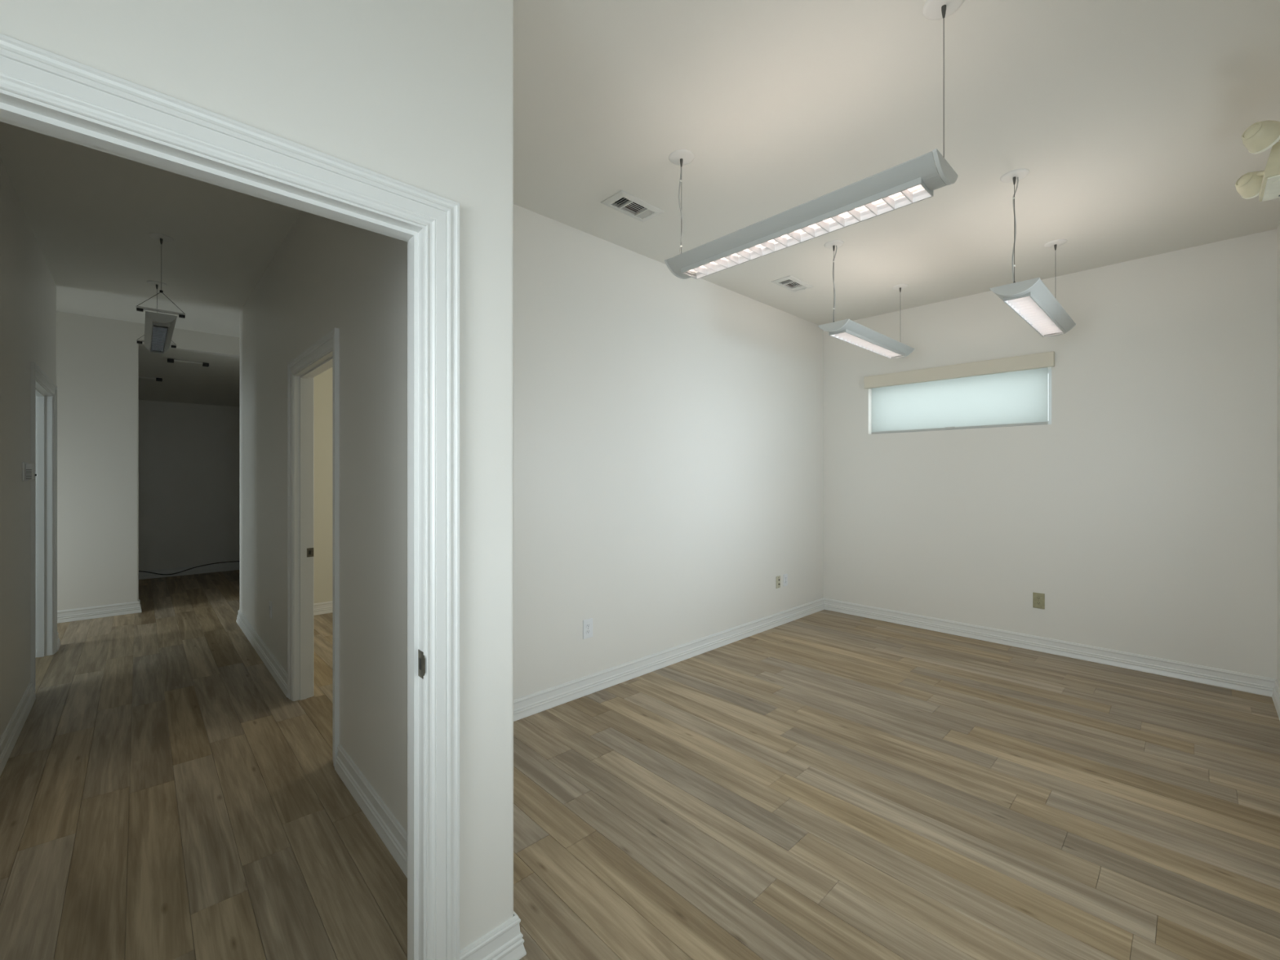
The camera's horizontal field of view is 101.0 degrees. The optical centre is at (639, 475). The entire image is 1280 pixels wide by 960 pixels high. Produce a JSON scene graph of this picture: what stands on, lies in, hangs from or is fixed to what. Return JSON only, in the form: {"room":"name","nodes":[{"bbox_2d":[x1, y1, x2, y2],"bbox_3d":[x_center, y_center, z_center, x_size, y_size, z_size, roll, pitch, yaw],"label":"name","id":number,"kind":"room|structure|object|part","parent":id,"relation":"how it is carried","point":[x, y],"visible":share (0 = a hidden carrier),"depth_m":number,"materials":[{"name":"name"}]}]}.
{"room":"empty office room","nodes":[
{"label":"empty office room","id":0,"kind":"room"},
{"bbox_2d":[0,156,56,738],"bbox_3d":[-3.192,-0.080,2.547,0.120,3.020,5.070,0,0,-44],"label":"wall","id":1,"kind":"structure","parent":0,"point":[28,286],"depth_m":3.01,"materials":[{"name":"white paint"}]},
{"bbox_2d":[0,681,35,776],"bbox_3d":[-2.633,1.372,2.064,0.024,0.116,3.600,0,0,-44],"label":"baseboard","id":2,"kind":"structure","parent":1,"relation":"attached to","point":[8,740],"depth_m":2.88,"materials":[{"name":"white wood"}]},
{"bbox_2d":[22,462,36,480],"bbox_3d":[-3.692,-0.022,3.196,0.047,0.112,0.150,0,0,-44],"label":"thermostat","id":3,"kind":"object","parent":1,"relation":"attached to","point":[28,469],"visible":1,"depth_m":3.15,"materials":[{"name":"white plastic"}]},
{"bbox_3d":[-3.706,-0.022,3.183,0.010,0.112,0.150,0,0,-44],"label":"plate","id":4,"kind":"part","parent":3,"relation":"part of","materials":[{"name":"white plastic"}]},
{"bbox_2d":[30,362,57,697],"bbox_3d":[-4.359,0.354,3.777,0.162,2.152,1.243,0,0,-44],"label":"trim","id":5,"kind":"structure","parent":1,"relation":"attached to","point":[43,392],"depth_m":4.16,"materials":[{"name":"white wood"}]},
{"bbox_3d":[-3.909,0.354,3.405,0.021,2.152,0.086,0,0,-44],"label":"casing","id":6,"kind":"part","parent":5,"relation":"part of","materials":[{"name":"white wood"}]},
{"bbox_3d":[-4.308,-0.679,3.825,0.021,0.086,1.243,0,0,-44],"label":"casing","id":7,"kind":"part","parent":5,"relation":"part of","materials":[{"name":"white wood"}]},
{"bbox_3d":[-4.706,0.354,4.245,0.021,2.152,0.086,0,0,-44],"label":"casing","id":8,"kind":"part","parent":5,"relation":"part of","materials":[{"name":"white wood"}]},
{"bbox_2d":[57,631,61,651],"bbox_3d":[-4.821,1.372,4.368,0.024,0.116,0.234,0,0,-44],"label":"baseboard","id":9,"kind":"structure","parent":1,"relation":"attached to","point":[59,644],"depth_m":4.39,"materials":[{"name":"white wood"}]},
{"bbox_2d":[56,311,239,610],"bbox_3d":[-5.739,-0.080,5.114,4.720,3.020,0.120,0,0,-44],"label":"wall","id":10,"kind":"structure","parent":0,"point":[97,358],"depth_m":5.31,"materials":[{"name":"white paint"}]},
{"bbox_2d":[57,601,142,623],"bbox_3d":[-6.123,1.372,4.650,2.524,0.116,0.024,0,0,-44],"label":"baseboard","id":11,"kind":"structure","parent":10,"relation":"attached to","point":[99,611],"depth_m":5.30,"materials":[{"name":"white wood"}]},
{"bbox_2d":[138,400,239,570],"bbox_3d":[-6.383,-0.020,7.811,4.500,2.900,0.120,0,0,-44],"label":"wall","id":12,"kind":"structure","parent":0,"point":[189,453],"depth_m":7.61,"materials":[{"name":"white paint"}]},
{"bbox_2d":[138,561,239,579],"bbox_3d":[-7.008,1.372,7.119,2.640,0.116,0.024,0,0,-44],"label":"baseboard","id":13,"kind":"structure","parent":12,"relation":"attached to","point":[230,566],"depth_m":7.61,"materials":[{"name":"white wood"}]},
{"bbox_2d":[138,345,239,407],"bbox_3d":[-5.642,-1.275,6.943,4.620,0.510,2.400,0,0,-44],"label":"ceiling","id":14,"kind":"structure","parent":0,"point":[218,384],"depth_m":6.67,"materials":[{"name":"white paint"}]},
{"bbox_2d":[138,376,162,381],"bbox_3d":[-6.079,-1.187,6.445,0.366,0.036,0.060,0,0,-44],"label":"ceiling bar","id":15,"kind":"object","parent":14,"relation":"attached to","point":[144,377],"visible":0.58,"depth_m":6.51,"materials":[{"name":"white paint"}]},
{"bbox_2d":[167,358,208,366],"bbox_3d":[-5.246,-1.307,6.134,0.366,0.036,0.060,0,0,-44],"label":"ceiling bar","id":16,"kind":"object","parent":14,"relation":"attached to","point":[204,364],"visible":1,"depth_m":6.12,"materials":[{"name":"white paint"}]},
{"bbox_2d":[0,0,513,951],"bbox_3d":[-1.094,-0.080,0.967,1.885,3.020,0.110,0,0,-44],"label":"wall","id":17,"kind":"structure","parent":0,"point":[416,93],"depth_m":1.42,"materials":[{"name":"white paint"}]},
{"bbox_2d":[0,33,459,959],"bbox_3d":[-0.942,0.344,1.112,1.103,2.172,0.152,0,0,-44],"label":"door frame","id":18,"kind":"structure","parent":17,"relation":"attached to","point":[42,91],"depth_m":1.39,"materials":[{"name":"white wood"}]},
{"bbox_3d":[-0.897,-0.699,1.065,1.103,0.086,0.021,0,0,-44],"label":"casing","id":19,"kind":"part","parent":18,"relation":"part of","materials":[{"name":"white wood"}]},
{"bbox_3d":[-0.578,0.500,1.397,0.004,0.070,0.038,0,0,-44],"label":"strike plate","id":20,"kind":"part","parent":18,"relation":"part of","materials":[{"name":"brown metal"}]},
{"bbox_3d":[-0.528,0.344,1.415,0.086,2.172,0.021,0,0,-44],"label":"casing","id":21,"kind":"part","parent":18,"relation":"part of","materials":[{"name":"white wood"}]},
{"bbox_2d":[459,915,526,959],"bbox_3d":[-0.421,1.372,1.514,0.204,0.116,0.024,0,0,-44],"label":"baseboard","id":22,"kind":"structure","parent":17,"relation":"attached to","point":[505,941],"depth_m":1.53,"materials":[{"name":"white wood"}]},
{"bbox_2d":[240,211,407,832],"bbox_3d":[-2.183,-0.080,3.409,0.100,3.020,4.930,0,0,-44],"label":"wall","id":23,"kind":"structure","parent":0,"point":[326,274],"depth_m":2.46,"materials":[{"name":"white paint"}]},
{"bbox_2d":[235,609,287,697],"bbox_3d":[-3.103,1.372,4.289,0.024,0.116,2.434,0,0,-44],"label":"baseboard","id":24,"kind":"structure","parent":23,"relation":"attached to","point":[276,669],"depth_m":4.04,"materials":[{"name":"white wood"}]},
{"bbox_2d":[287,328,339,767],"bbox_3d":[-1.828,0.354,3.036,0.142,2.152,1.123,0,0,-44],"label":"trim","id":25,"kind":"structure","parent":23,"relation":"attached to","point":[323,354],"depth_m":3.35,"materials":[{"name":"white wood"}]},
{"bbox_3d":[-2.229,0.354,3.370,0.021,2.152,0.086,0,0,-44],"label":"casing","id":26,"kind":"part","parent":25,"relation":"part of","materials":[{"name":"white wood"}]},
{"bbox_3d":[-2.124,0.496,3.401,0.038,0.057,0.002,0,0,-44],"label":"strike plate","id":27,"kind":"part","parent":25,"relation":"part of","materials":[{"name":"brown metal"}]},
{"bbox_3d":[-1.872,-0.679,2.994,0.021,0.086,1.123,0,0,-44],"label":"casing","id":28,"kind":"part","parent":25,"relation":"part of","materials":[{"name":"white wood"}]},
{"bbox_3d":[-2.141,0.354,3.454,0.021,2.152,0.086,0,0,-44],"label":"casing","id":29,"kind":"part","parent":25,"relation":"part of","materials":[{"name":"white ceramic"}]},
{"bbox_3d":[-1.514,0.354,2.618,0.021,2.152,0.086,0,0,-44],"label":"casing","id":30,"kind":"part","parent":25,"relation":"part of","materials":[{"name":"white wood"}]},
{"bbox_2d":[334,743,407,878],"bbox_3d":[-1.003,1.372,2.078,0.024,0.116,1.375,0,0,-44],"label":"baseboard","id":31,"kind":"structure","parent":23,"relation":"attached to","point":[392,833],"depth_m":2.16,"materials":[{"name":"white wood"}]},
{"bbox_2d":[314,366,333,603],"bbox_3d":[-2.535,-0.080,6.253,3.305,3.020,0.120,0,0,-44],"label":"wall","id":32,"kind":"structure","parent":0,"point":[323,382],"depth_m":5.47,"materials":[{"name":"beige paint"}]},
{"bbox_2d":[314,600,333,615],"bbox_3d":[-2.529,1.372,6.160,3.185,0.116,0.024,0,0,-44],"label":"baseboard","id":33,"kind":"structure","parent":32,"relation":"attached to","point":[320,608],"depth_m":5.45,"materials":[{"name":"white wood"}]},
{"bbox_2d":[0,569,1279,959],"bbox_3d":[-2.418,1.480,4.351,8.485,0.100,10.600,0,0,-44],"label":"floor","id":34,"kind":"structure","parent":0,"point":[824,784],"depth_m":2.29,"materials":[{"name":"wood"}]},
{"bbox_2d":[138,560,239,574],"bbox_3d":[-6.543,1.344,7.515,1.361,0.114,0.028,0,0,-44],"label":"loose cable","id":35,"kind":"object","parent":34,"relation":"on","point":[233,561],"visible":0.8,"depth_m":7.56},
{"bbox_2d":[0,0,1279,337],"bbox_3d":[-1.592,-1.770,3.481,8.485,0.360,8.200,0,0,-44],"label":"ceiling","id":36,"kind":"structure","parent":0,"point":[1127,120],"depth_m":2.56,"materials":[{"name":"white paint"}]},
{"bbox_2d":[136,232,185,353],"bbox_3d":[-3.597,-1.298,3.948,0.244,0.583,1.296,0,0,-44],"label":"pendant light","id":37,"kind":"object","parent":36,"relation":"hanging from","point":[158,327],"visible":1,"depth_m":3.66,"materials":[{"name":"grey metal"}]},
{"bbox_3d":[-3.793,-1.022,4.154,0.080,0.030,0.008,0,0,-44],"label":"louver blade","id":38,"kind":"part","parent":37,"relation":"part of","materials":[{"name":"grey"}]},
{"bbox_3d":[-3.750,-1.022,4.109,0.080,0.030,0.008,0,0,-44],"label":"louver blade","id":39,"kind":"part","parent":37,"relation":"part of","materials":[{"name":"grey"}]},
{"bbox_3d":[-3.706,-1.022,4.063,0.080,0.030,0.008,0,0,-44],"label":"louver blade","id":40,"kind":"part","parent":37,"relation":"part of","materials":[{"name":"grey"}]},
{"bbox_3d":[-3.663,-1.022,4.017,0.080,0.030,0.008,0,0,-44],"label":"louver blade","id":41,"kind":"part","parent":37,"relation":"part of","materials":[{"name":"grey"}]},
{"bbox_3d":[-3.619,-1.022,3.971,0.080,0.030,0.008,0,0,-44],"label":"louver blade","id":42,"kind":"part","parent":37,"relation":"part of","materials":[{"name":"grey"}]},
{"bbox_3d":[-3.576,-1.022,3.925,0.080,0.030,0.008,0,0,-44],"label":"louver blade","id":43,"kind":"part","parent":37,"relation":"part of","materials":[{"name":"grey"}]},
{"bbox_3d":[-3.532,-1.022,3.879,0.080,0.030,0.008,0,0,-44],"label":"louver blade","id":44,"kind":"part","parent":37,"relation":"part of","materials":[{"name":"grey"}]},
{"bbox_3d":[-3.488,-1.022,3.833,0.080,0.030,0.008,0,0,-44],"label":"louver blade","id":45,"kind":"part","parent":37,"relation":"part of","materials":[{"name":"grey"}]},
{"bbox_3d":[-3.597,-1.024,3.948,0.087,0.033,1.084,0,0,-44],"label":"louver frame","id":46,"kind":"part","parent":37,"relation":"part of","materials":[{"name":"grey metal"}]},
{"bbox_3d":[-3.445,-1.022,3.787,0.080,0.030,0.008,0,0,-44],"label":"louver blade","id":47,"kind":"part","parent":37,"relation":"part of","materials":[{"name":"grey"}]},
{"bbox_3d":[-3.401,-1.022,3.741,0.080,0.030,0.008,0,0,-44],"label":"louver blade","id":48,"kind":"part","parent":37,"relation":"part of","materials":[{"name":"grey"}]},
{"bbox_3d":[-3.358,-1.022,3.696,0.080,0.030,0.008,0,0,-44],"label":"louver blade","id":49,"kind":"part","parent":37,"relation":"part of","materials":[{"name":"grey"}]},
{"bbox_3d":[-3.314,-1.022,3.650,0.080,0.030,0.008,0,0,-44],"label":"louver blade","id":50,"kind":"part","parent":37,"relation":"part of","materials":[{"name":"grey"}]},
{"bbox_3d":[-3.271,-1.022,3.604,0.080,0.030,0.008,0,0,-44],"label":"louver blade","id":51,"kind":"part","parent":37,"relation":"part of","materials":[{"name":"grey"}]},
{"bbox_2d":[600,190,664,222],"bbox_3d":[-0.041,-1.696,3.127,0.346,0.268,0.185,0,0,-44],"label":"ceiling vent","id":52,"kind":"object","parent":36,"relation":"in","point":[623,202],"visible":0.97,"depth_m":3.13,"materials":[{"name":"white metal"}]},
{"bbox_3d":[0.025,-1.587,3.190,0.113,0.001,0.016,0,-40,46],"label":"blade","id":53,"kind":"part","parent":52,"relation":"part of","materials":[{"name":"white metal"}]},
{"bbox_3d":[0.036,-1.587,3.200,0.113,0.001,0.016,0,-40,46],"label":"blade","id":54,"kind":"part","parent":52,"relation":"part of","materials":[{"name":"white metal"}]},
{"bbox_2d":[771,275,813,292],"bbox_3d":[1.267,-1.696,4.389,0.366,0.268,0.180,0,0,-44],"label":"ceiling vent","id":55,"kind":"object","parent":36,"relation":"in","point":[790,282],"visible":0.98,"depth_m":4.37,"materials":[{"name":"white metal"}]},
{"bbox_2d":[664,0,964,279],"bbox_3d":[0.615,-1.286,2.209,0.219,0.609,1.312,0,0,-44],"label":"pendant light","id":56,"kind":"object","parent":36,"relation":"hanging from","point":[913,180],"visible":1,"depth_m":2.03,"materials":[{"name":"grey metal"}]},
{"bbox_3d":[0.207,-1.296,2.633,0.024,0.569,0.052,0,0,-22],"label":"power cord","id":57,"kind":"part","parent":56,"relation":"part of","materials":[{"name":"grey plastic"}]},
{"bbox_3d":[0.288,-0.996,2.553,0.111,0.030,0.008,0,0,-44],"label":"louver blade","id":58,"kind":"part","parent":56,"relation":"part of","materials":[{"name":"white"}]},
{"bbox_3d":[0.332,-0.996,2.507,0.111,0.030,0.008,0,0,-44],"label":"louver blade","id":59,"kind":"part","parent":56,"relation":"part of","materials":[{"name":"white"}]},
{"bbox_3d":[0.375,-0.996,2.461,0.111,0.030,0.008,0,0,-44],"label":"louver blade","id":60,"kind":"part","parent":56,"relation":"part of","materials":[{"name":"white"}]},
{"bbox_3d":[0.419,-0.996,2.415,0.111,0.030,0.008,0,0,-44],"label":"louver blade","id":61,"kind":"part","parent":56,"relation":"part of","materials":[{"name":"white"}]},
{"bbox_3d":[0.463,-0.996,2.369,0.111,0.030,0.008,0,0,-44],"label":"louver blade","id":62,"kind":"part","parent":56,"relation":"part of","materials":[{"name":"white metal"}]},
{"bbox_3d":[0.506,-0.996,2.323,0.111,0.030,0.008,0,0,-44],"label":"louver blade","id":63,"kind":"part","parent":56,"relation":"part of","materials":[{"name":"white metal"}]},
{"bbox_3d":[0.550,-0.996,2.277,0.111,0.030,0.008,0,0,-44],"label":"louver blade","id":64,"kind":"part","parent":56,"relation":"part of","materials":[{"name":"white metal"}]},
{"bbox_3d":[0.593,-0.996,2.232,0.111,0.030,0.008,0,0,-44],"label":"louver blade","id":65,"kind":"part","parent":56,"relation":"part of","materials":[{"name":"white metal"}]},
{"bbox_3d":[0.637,-0.996,2.186,0.111,0.030,0.008,0,0,-44],"label":"louver blade","id":66,"kind":"part","parent":56,"relation":"part of","materials":[{"name":"white metal"}]},
{"bbox_2d":[688,184,924,272],"bbox_3d":[0.615,-1.008,2.209,0.080,0.006,1.076,0,0,-44],"label":"diffuser","id":67,"kind":"object","parent":56,"relation":"attached to","point":[917,192],"depth_m":2.13,"materials":[{"name":"white plastic"}]},
{"bbox_3d":[0.615,-0.998,2.209,0.121,0.033,1.084,0,0,-44],"label":"louver frame","id":68,"kind":"part","parent":56,"relation":"part of","materials":[{"name":"grey metal"}]},
{"bbox_3d":[0.680,-0.996,2.140,0.111,0.030,0.008,0,0,-44],"label":"louver blade","id":69,"kind":"part","parent":56,"relation":"part of","materials":[{"name":"white metal"}]},
{"bbox_3d":[0.724,-0.996,2.094,0.111,0.030,0.008,0,0,-44],"label":"louver blade","id":70,"kind":"part","parent":56,"relation":"part of","materials":[{"name":"white metal"}]},
{"bbox_3d":[0.768,-0.996,2.048,0.111,0.030,0.008,0,0,-44],"label":"louver blade","id":71,"kind":"part","parent":56,"relation":"part of","materials":[{"name":"white metal"}]},
{"bbox_3d":[0.811,-0.996,2.002,0.111,0.030,0.008,0,0,-44],"label":"louver blade","id":72,"kind":"part","parent":56,"relation":"part of","materials":[{"name":"white metal"}]},
{"bbox_3d":[0.855,-0.996,1.956,0.111,0.030,0.008,0,0,-44],"label":"louver blade","id":73,"kind":"part","parent":56,"relation":"part of","materials":[{"name":"white metal"}]},
{"bbox_3d":[0.898,-0.996,1.910,0.111,0.030,0.008,0,0,-44],"label":"louver blade","id":74,"kind":"part","parent":56,"relation":"part of","materials":[{"name":"white metal"}]},
{"bbox_3d":[0.942,-0.996,1.865,0.111,0.030,0.008,0,0,-44],"label":"louver blade","id":75,"kind":"part","parent":56,"relation":"part of","materials":[{"name":"white metal"}]},
{"bbox_2d":[817,240,915,359],"bbox_3d":[1.763,-1.286,4.039,1.312,0.607,0.219,0,0,-44],"label":"pendant light","id":76,"kind":"object","parent":36,"relation":"hanging from","point":[848,331],"visible":1,"depth_m":3.85,"materials":[{"name":"grey metal"}]},
{"bbox_3d":[1.344,-1.297,3.636,0.041,0.567,0.026,0,0,-44],"label":"power cord","id":77,"kind":"part","parent":76,"relation":"part of","materials":[{"name":"grey plastic"}]},
{"bbox_3d":[1.419,-0.998,3.712,0.008,0.030,0.111,0,0,-44],"label":"louver blade","id":78,"kind":"part","parent":76,"relation":"part of","materials":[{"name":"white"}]},
{"bbox_3d":[1.465,-0.998,3.756,0.008,0.030,0.111,0,0,-44],"label":"louver blade","id":79,"kind":"part","parent":76,"relation":"part of","materials":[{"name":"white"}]},
{"bbox_3d":[1.511,-0.998,3.800,0.008,0.030,0.111,0,0,-44],"label":"louver blade","id":80,"kind":"part","parent":76,"relation":"part of","materials":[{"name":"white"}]},
{"bbox_3d":[1.556,-0.998,3.843,0.008,0.030,0.111,0,0,-44],"label":"louver blade","id":81,"kind":"part","parent":76,"relation":"part of","materials":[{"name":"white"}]},
{"bbox_3d":[1.602,-0.998,3.887,0.008,0.030,0.111,0,0,-44],"label":"louver blade","id":82,"kind":"part","parent":76,"relation":"part of","materials":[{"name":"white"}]},
{"bbox_3d":[1.648,-0.998,3.930,0.008,0.030,0.111,0,0,-44],"label":"louver blade","id":83,"kind":"part","parent":76,"relation":"part of","materials":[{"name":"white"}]},
{"bbox_3d":[1.694,-0.998,3.974,0.008,0.030,0.111,0,0,-44],"label":"louver blade","id":84,"kind":"part","parent":76,"relation":"part of","materials":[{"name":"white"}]},
{"bbox_3d":[1.763,-1.000,4.039,1.084,0.033,0.121,0,0,-44],"label":"louver frame","id":85,"kind":"part","parent":76,"relation":"part of","materials":[{"name":"grey metal"}]},
{"bbox_3d":[1.740,-0.998,4.018,0.008,0.030,0.111,0,0,-44],"label":"louver blade","id":86,"kind":"part","parent":76,"relation":"part of","materials":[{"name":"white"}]},
{"bbox_3d":[1.786,-0.998,4.061,0.008,0.030,0.111,0,0,-44],"label":"louver blade","id":87,"kind":"part","parent":76,"relation":"part of","materials":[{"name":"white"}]},
{"bbox_3d":[1.832,-0.998,4.105,0.008,0.030,0.111,0,0,-44],"label":"louver blade","id":88,"kind":"part","parent":76,"relation":"part of","materials":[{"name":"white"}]},
{"bbox_3d":[1.878,-0.998,4.148,0.008,0.030,0.111,0,0,-44],"label":"louver blade","id":89,"kind":"part","parent":76,"relation":"part of","materials":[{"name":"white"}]},
{"bbox_3d":[1.924,-0.998,4.192,0.008,0.030,0.111,0,0,-44],"label":"louver blade","id":90,"kind":"part","parent":76,"relation":"part of","materials":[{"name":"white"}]},
{"bbox_3d":[1.970,-0.998,4.236,0.008,0.030,0.111,0,0,-44],"label":"louver blade","id":91,"kind":"part","parent":76,"relation":"part of","materials":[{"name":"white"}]},
{"bbox_3d":[2.015,-0.998,4.279,0.008,0.030,0.111,0,0,-44],"label":"louver blade","id":92,"kind":"part","parent":76,"relation":"part of","materials":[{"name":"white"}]},
{"bbox_3d":[2.061,-0.998,4.323,0.008,0.030,0.111,0,0,-44],"label":"louver blade","id":93,"kind":"part","parent":76,"relation":"part of","materials":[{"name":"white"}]},
{"bbox_3d":[2.107,-0.998,4.366,0.008,0.030,0.111,0,0,-44],"label":"louver blade","id":94,"kind":"part","parent":76,"relation":"part of","materials":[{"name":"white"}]},
{"bbox_2d":[989,168,1075,337],"bbox_3d":[2.415,-1.270,3.208,1.312,0.641,0.219,0,0,-44],"label":"pendant light","id":95,"kind":"object","parent":36,"relation":"hanging from","point":[1031,300],"visible":1,"depth_m":2.96,"materials":[{"name":"grey metal"}]},
{"bbox_3d":[1.996,-1.280,2.806,0.038,0.601,0.027,0,0,-44],"label":"power cord","id":96,"kind":"part","parent":95,"relation":"part of","materials":[{"name":"grey plastic"}]},
{"bbox_3d":[2.071,-0.964,2.881,0.008,0.030,0.111,0,0,-44],"label":"louver blade","id":97,"kind":"part","parent":95,"relation":"part of","materials":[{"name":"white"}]},
{"bbox_3d":[2.117,-0.964,2.924,0.008,0.030,0.111,0,0,-44],"label":"louver blade","id":98,"kind":"part","parent":95,"relation":"part of","materials":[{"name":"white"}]},
{"bbox_3d":[2.163,-0.964,2.968,0.008,0.030,0.111,0,0,-44],"label":"louver blade","id":99,"kind":"part","parent":95,"relation":"part of","materials":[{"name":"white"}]},
{"bbox_3d":[2.208,-0.964,3.011,0.008,0.030,0.111,0,0,-44],"label":"louver blade","id":100,"kind":"part","parent":95,"relation":"part of","materials":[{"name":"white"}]},
{"bbox_3d":[2.254,-0.964,3.055,0.008,0.030,0.111,0,0,-44],"label":"louver blade","id":101,"kind":"part","parent":95,"relation":"part of","materials":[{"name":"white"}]},
{"bbox_3d":[2.300,-0.964,3.099,0.008,0.030,0.111,0,0,-44],"label":"louver blade","id":102,"kind":"part","parent":95,"relation":"part of","materials":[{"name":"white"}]},
{"bbox_3d":[2.415,-0.966,3.208,1.084,0.033,0.121,0,0,-44],"label":"louver frame","id":103,"kind":"part","parent":95,"relation":"part of","materials":[{"name":"grey metal"}]},
{"bbox_3d":[2.346,-0.964,3.142,0.008,0.030,0.111,0,0,-44],"label":"louver blade","id":104,"kind":"part","parent":95,"relation":"part of","materials":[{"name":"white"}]},
{"bbox_3d":[2.392,-0.964,3.186,0.008,0.030,0.111,0,0,-44],"label":"louver blade","id":105,"kind":"part","parent":95,"relation":"part of","materials":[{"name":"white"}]},
{"bbox_3d":[2.438,-0.964,3.229,0.008,0.030,0.111,0,0,-44],"label":"louver blade","id":106,"kind":"part","parent":95,"relation":"part of","materials":[{"name":"white"}]},
{"bbox_3d":[2.484,-0.964,3.273,0.008,0.030,0.111,0,0,-44],"label":"louver blade","id":107,"kind":"part","parent":95,"relation":"part of","materials":[{"name":"white"}]},
{"bbox_3d":[2.530,-0.964,3.317,0.008,0.030,0.111,0,0,-44],"label":"louver blade","id":108,"kind":"part","parent":95,"relation":"part of","materials":[{"name":"white"}]},
{"bbox_3d":[2.576,-0.964,3.360,0.008,0.030,0.111,0,0,-44],"label":"louver blade","id":109,"kind":"part","parent":95,"relation":"part of","materials":[{"name":"white"}]},
{"bbox_3d":[2.622,-0.964,3.404,0.008,0.030,0.111,0,0,-44],"label":"louver blade","id":110,"kind":"part","parent":95,"relation":"part of","materials":[{"name":"white"}]},
{"bbox_3d":[2.667,-0.964,3.447,0.008,0.030,0.111,0,0,-44],"label":"louver blade","id":111,"kind":"part","parent":95,"relation":"part of","materials":[{"name":"white"}]},
{"bbox_3d":[2.713,-0.964,3.491,0.008,0.030,0.111,0,0,-44],"label":"louver blade","id":112,"kind":"part","parent":95,"relation":"part of","materials":[{"name":"white"}]},
{"bbox_3d":[2.759,-0.964,3.534,0.008,0.030,0.111,0,0,-44],"label":"louver blade","id":113,"kind":"part","parent":95,"relation":"part of","materials":[{"name":"white"}]},
{"bbox_2d":[513,204,823,699],"bbox_3d":[0.334,-0.080,4.193,4.631,3.020,0.118,0,0,-44],"label":"wall","id":114,"kind":"structure","parent":0,"point":[668,428],"depth_m":3.83,"materials":[{"name":"white paint"}]},
{"bbox_2d":[582,617,592,639],"bbox_3d":[-0.341,1.006,3.465,0.080,0.124,0.009,0,0,-44],"label":"wall outlet","id":115,"kind":"object","parent":114,"relation":"attached to","point":[587,624],"visible":1,"depth_m":3.46,"materials":[{"name":"white plastic"}]},
{"bbox_2d":[513,597,824,721],"bbox_3d":[0.339,1.372,4.101,4.510,0.116,0.024,0,0,-44],"label":"baseboard","id":116,"kind":"structure","parent":114,"relation":"attached to","point":[532,704],"depth_m":3.82,"materials":[{"name":"white wood"}]},
{"bbox_2d":[776,575,780,588],"bbox_3d":[1.325,1.020,5.041,0.070,0.114,0.018,0,0,-44],"label":"jack plate","id":117,"kind":"object","parent":114,"relation":"attached to","point":[778,578],"visible":1,"depth_m":5.04,"materials":[{"name":"beige plastic"}]},
{"bbox_2d":[783,573,787,586],"bbox_3d":[1.416,1.018,5.134,0.072,0.117,0.009,0,0,-44],"label":"wall outlet","id":118,"kind":"object","parent":114,"relation":"attached to","point":[785,575],"visible":1,"depth_m":5.13,"materials":[{"name":"white plastic"}]},
{"bbox_2d":[823,229,1276,679],"bbox_3d":[3.137,-0.080,4.546,0.160,3.020,3.232,0,0,-44],"label":"wall","id":119,"kind":"structure","parent":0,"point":[1144,516],"depth_m":4.04,"materials":[{"name":"white paint"}]},
{"bbox_2d":[863,351,1054,434],"bbox_3d":[2.793,-0.701,4.769,0.077,0.573,1.514,0,0,-44],"label":"roller shade","id":120,"kind":"object","parent":119,"relation":"attached to","point":[1011,391],"visible":1,"depth_m":4.69,"materials":[{"name":"beige fabric"}]},
{"bbox_2d":[876,368,1051,434],"bbox_3d":[2.891,-0.643,4.863,0.040,0.463,1.470,0,0,-44],"label":"window","id":121,"kind":"structure","parent":119,"relation":"attached to","point":[1049,370],"depth_m":4.34,"materials":[{"name":"white"}]},
{"bbox_2d":[1032,591,1044,608],"bbox_3d":[3.250,1.022,4.304,0.009,0.126,0.078,0,0,-44],"label":"wall outlet","id":122,"kind":"object","parent":119,"relation":"attached to","point":[1038,599],"visible":1,"depth_m":4.30,"materials":[{"name":"beige plastic"}]},
{"bbox_2d":[823,598,1275,697],"bbox_3d":[3.029,1.372,4.526,0.024,0.116,3.112,0,0,-44],"label":"baseboard","id":123,"kind":"structure","parent":119,"relation":"attached to","point":[1260,685],"depth_m":4.12,"materials":[{"name":"white wood"}]},
{"bbox_2d":[1276,221,1279,685],"bbox_3d":[1.832,-0.080,1.161,6.395,3.020,0.120,0,0,-44],"label":"wall","id":124,"kind":"structure","parent":0,"point":[1278,226],"depth_m":3.33,"materials":[{"name":"white paint"}]},
{"bbox_2d":[1235,120,1279,201],"bbox_3d":[2.622,-1.268,2.157,0.603,0.182,0.238,0,0,-44],"label":"emergency light","id":125,"kind":"object","parent":124,"relation":"attached to","point":[1262,135],"visible":1,"depth_m":2.09,"materials":[{"name":"plastic"}]},
{"bbox_3d":[2.735,-1.308,2.302,0.032,0.065,0.150,0,0,10],"label":"arm","id":126,"kind":"part","parent":125,"relation":"part of","materials":[{"name":"plastic"}]},
{"bbox_3d":[2.640,-1.178,2.135,0.170,0.003,0.120,0,0,-44],"label":"panel","id":127,"kind":"part","parent":125,"relation":"part of","materials":[{"name":"beige plastic"}]},
{"bbox_2d":[1271,679,1279,719],"bbox_3d":[3.048,1.372,2.414,2.905,0.116,0.024,0,0,-44],"label":"baseboard","id":128,"kind":"structure","parent":124,"relation":"attached to","point":[1276,691],"depth_m":3.27,"materials":[{"name":"white wood"}]}
]}

